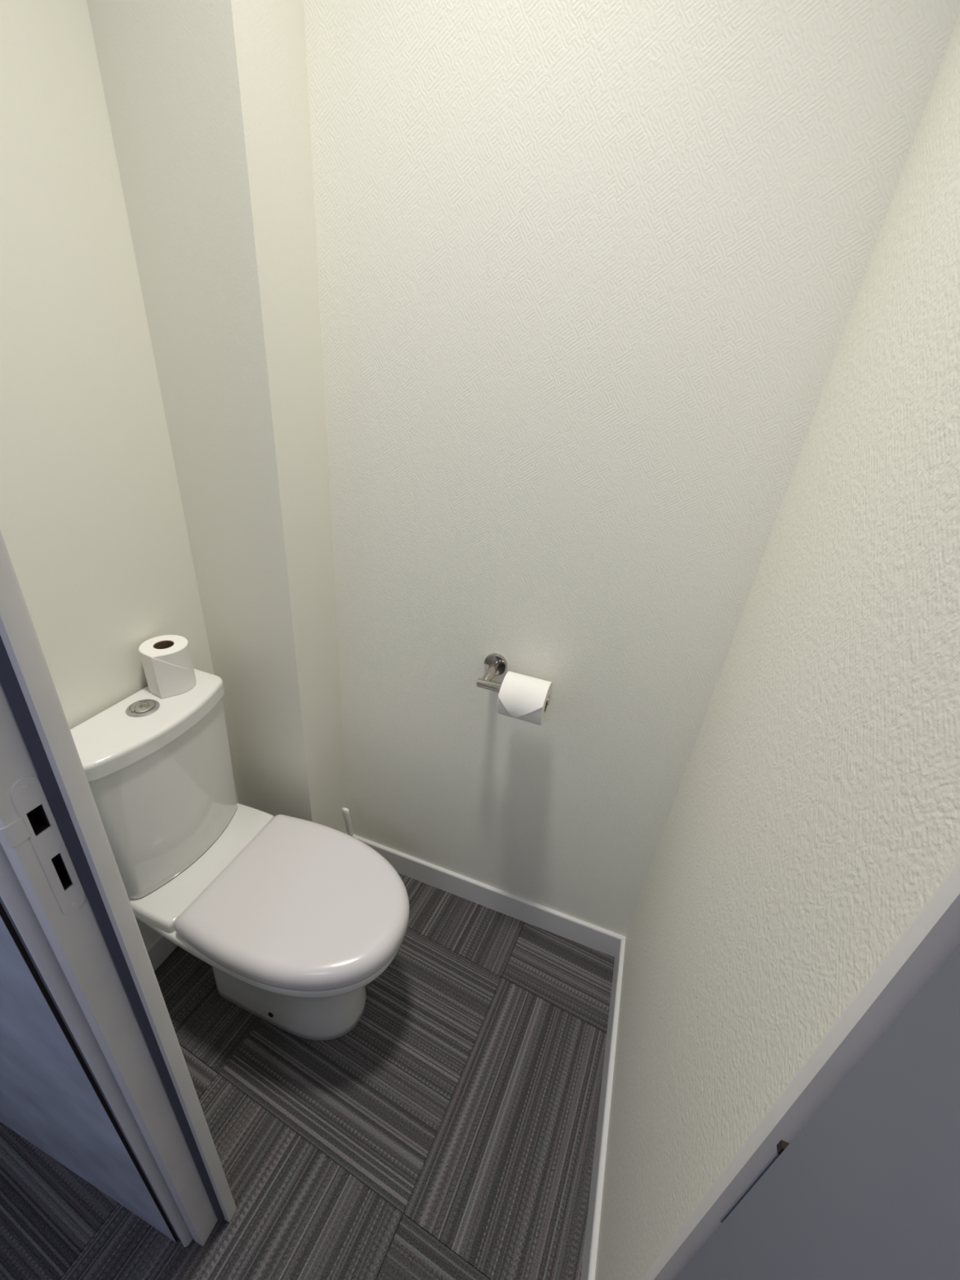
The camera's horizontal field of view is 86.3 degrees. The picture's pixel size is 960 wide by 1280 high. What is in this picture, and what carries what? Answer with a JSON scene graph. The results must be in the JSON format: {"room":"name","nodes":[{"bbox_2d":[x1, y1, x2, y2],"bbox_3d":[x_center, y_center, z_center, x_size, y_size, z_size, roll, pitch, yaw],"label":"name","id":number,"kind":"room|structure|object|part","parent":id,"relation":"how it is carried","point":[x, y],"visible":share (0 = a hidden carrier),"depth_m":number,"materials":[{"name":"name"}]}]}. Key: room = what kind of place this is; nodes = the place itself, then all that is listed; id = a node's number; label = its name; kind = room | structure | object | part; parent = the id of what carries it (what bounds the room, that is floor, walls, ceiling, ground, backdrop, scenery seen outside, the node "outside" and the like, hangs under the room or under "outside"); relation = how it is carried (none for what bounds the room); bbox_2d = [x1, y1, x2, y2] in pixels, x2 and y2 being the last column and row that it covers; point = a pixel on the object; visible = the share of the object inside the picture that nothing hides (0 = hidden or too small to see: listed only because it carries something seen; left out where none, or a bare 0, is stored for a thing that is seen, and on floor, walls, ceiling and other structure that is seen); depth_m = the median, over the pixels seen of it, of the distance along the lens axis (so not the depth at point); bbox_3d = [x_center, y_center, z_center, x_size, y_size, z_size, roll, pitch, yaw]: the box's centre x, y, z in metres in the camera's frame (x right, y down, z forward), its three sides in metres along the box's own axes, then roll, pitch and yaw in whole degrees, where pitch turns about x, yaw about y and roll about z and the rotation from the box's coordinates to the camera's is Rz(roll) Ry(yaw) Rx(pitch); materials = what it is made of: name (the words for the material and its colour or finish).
{"room":"toilet room","nodes":[
{"label":"toilet room","id":0,"kind":"room"},
{"bbox_2d":[0,896,178,1242],"bbox_3d":[-1.112,-0.430,0.456,1.479,3.100,0.096,14,29,15],"label":"wall","id":1,"kind":"structure","parent":0,"point":[51,1095],"depth_m":0.77,"materials":[{"name":"paint"}]},
{"bbox_2d":[0,842,193,1247],"bbox_3d":[-0.453,0.203,0.484,0.027,2.066,0.056,14,29,15],"label":"trim","id":2,"kind":"structure","parent":1,"relation":"attached to","point":[12,894],"depth_m":0.60,"materials":[{"name":"paint"}]},
{"bbox_2d":[0,529,236,1246],"bbox_3d":[-0.424,0.208,0.510,0.072,2.036,0.090,14,29,15],"label":"trim","id":3,"kind":"structure","parent":1,"relation":"attached to","point":[54,838],"depth_m":0.54,"materials":[{"name":"paint"}]},
{"bbox_3d":[-0.413,0.202,0.493,0.001,0.180,0.025,14,29,15],"label":"keep plate","id":4,"kind":"part","parent":3,"relation":"part of","materials":[{"name":"paint"}]},
{"bbox_2d":[0,0,238,948],"bbox_3d":[-0.728,-0.569,0.784,0.100,3.100,0.917,14,29,15],"label":"wall","id":5,"kind":"structure","parent":0,"point":[93,528],"depth_m":0.87,"materials":[{"name":"white paint"}]},
{"bbox_2d":[146,934,177,971],"bbox_3d":[-0.843,0.814,1.382,0.009,0.088,0.615,14,29,15],"label":"baseboard","id":6,"kind":"structure","parent":5,"relation":"attached to","point":[161,948],"depth_m":1.35,"materials":[{"name":"white paint"}]},
{"bbox_2d":[86,0,346,834],"bbox_3d":[-0.448,-0.664,1.010,0.262,3.100,0.267,14,29,15],"label":"wall","id":7,"kind":"structure","parent":0,"point":[207,105],"depth_m":0.94,"materials":[{"name":"white paint"}]},
{"bbox_2d":[0,872,614,1279],"bbox_3d":[-0.631,1.262,0.763,3.000,0.080,2.500,14,29,15],"label":"floor","id":8,"kind":"structure","parent":0,"point":[450,1134],"depth_m":1.11,"materials":[{"name":"black carpet"}]},
{"bbox_2d":[70,668,409,1040],"bbox_3d":[-0.478,0.553,1.170,0.666,0.808,0.359,14,29,15],"label":"toilet","id":9,"kind":"object","parent":8,"relation":"on","point":[292,918],"visible":0.89,"depth_m":1.09,"materials":[{"name":"white ceramic"}]},
{"bbox_3d":[-0.695,0.140,1.056,0.060,0.005,0.060,14,29,15],"label":"flush plate","id":10,"kind":"part","parent":9,"relation":"part of","materials":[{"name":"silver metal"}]},
{"bbox_3d":[-0.685,0.165,1.060,0.156,0.043,0.341,14,29,15],"label":"cistern lid","id":11,"kind":"part","parent":9,"relation":"part of","materials":[{"name":"white ceramic"}]},
{"bbox_2d":[138,635,195,698],"bbox_3d":[-0.677,0.056,1.111,0.092,0.102,0.095,14,29,15],"label":"toilet roll","id":12,"kind":"object","parent":9,"relation":"on","point":[166,660],"visible":1,"depth_m":1.08,"materials":[{"name":"white paper"}]},
{"bbox_3d":[-0.490,0.744,1.270,0.639,0.376,0.349,14,29,15],"label":"bowl","id":13,"kind":"part","parent":9,"relation":"part of","materials":[{"name":"white ceramic"}]},
{"bbox_3d":[-0.374,0.576,1.140,0.446,0.052,0.359,14,29,15],"label":"seat lid","id":14,"kind":"part","parent":9,"relation":"part of","materials":[{"name":"white plastic"}]},
{"bbox_2d":[342,807,353,836],"bbox_3d":[-0.375,0.636,1.521,0.086,0.348,0.086,14,29,15],"label":"toilet brush","id":15,"kind":"object","parent":8,"relation":"on","point":[345,811],"visible":0.12,"depth_m":1.46,"materials":[{"name":"white plastic"}]},
{"bbox_2d":[303,0,959,936],"bbox_3d":[0.174,-0.553,0.915,1.006,3.100,0.100,14,29,15],"label":"wall","id":16,"kind":"structure","parent":0,"point":[591,273],"depth_m":0.90,"materials":[{"name":"white paint"}]},
{"bbox_2d":[352,834,625,956],"bbox_3d":[-0.017,0.781,1.591,0.908,0.088,0.011,14,29,15],"label":"baseboard","id":17,"kind":"structure","parent":16,"relation":"attached to","point":[599,939],"depth_m":1.56,"materials":[{"name":"white paint"}]},
{"bbox_2d":[476,653,550,705],"bbox_3d":[0.080,0.089,1.159,0.178,0.055,0.092,14,29,15],"label":"paper holder","id":18,"kind":"object","parent":16,"relation":"attached to","point":[495,664],"visible":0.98,"depth_m":1.18,"materials":[{"name":"silver metal"}]},
{"bbox_3d":[0.023,0.078,1.179,0.022,0.030,0.072,14,29,15],"label":"post","id":19,"kind":"part","parent":18,"relation":"part of","materials":[{"name":"silver metal"}]},
{"bbox_2d":[497,671,552,725],"bbox_3d":[0.099,0.129,1.125,0.098,0.098,0.104,14,29,15],"label":"toilet roll","id":20,"kind":"object","parent":18,"relation":"on","point":[522,697],"visible":0.97,"depth_m":1.09,"materials":[{"name":"white paper"}]},
{"bbox_2d":[594,12,959,1279],"bbox_3d":[0.458,-0.258,0.417,0.118,3.100,0.796,14,29,15],"label":"wall","id":21,"kind":"structure","parent":0,"point":[815,814],"depth_m":0.56,"materials":[{"name":"white paint"}]},
{"bbox_2d":[580,939,625,1279],"bbox_3d":[0.276,1.051,1.141,0.011,0.088,0.775,13,29,14],"label":"baseboard","id":22,"kind":"structure","parent":21,"relation":"attached to","point":[589,1256],"depth_m":1.09,"materials":[{"name":"white paint"}]},
{"bbox_3d":[0.650,0.001,-0.033,0.764,3.100,0.082,14,29,15],"label":"wall","id":23,"kind":"structure","parent":0,"visible":0},
{"bbox_2d":[640,858,959,1279],"bbox_3d":[0.217,0.366,0.331,0.066,2.036,0.090,14,29,15],"label":"trim","id":24,"kind":"structure","parent":23,"relation":"attached to","point":[933,935],"depth_m":0.29,"materials":[{"name":"paint"}]},
{"bbox_2d":[673,943,959,1279],"bbox_3d":[0.058,0.504,0.050,0.038,2.024,0.660,14,29,15],"label":"door","id":25,"kind":"structure","parent":23,"relation":"in","point":[868,1188],"depth_m":0.20,"materials":[{"name":"grey paint"}]}
]}

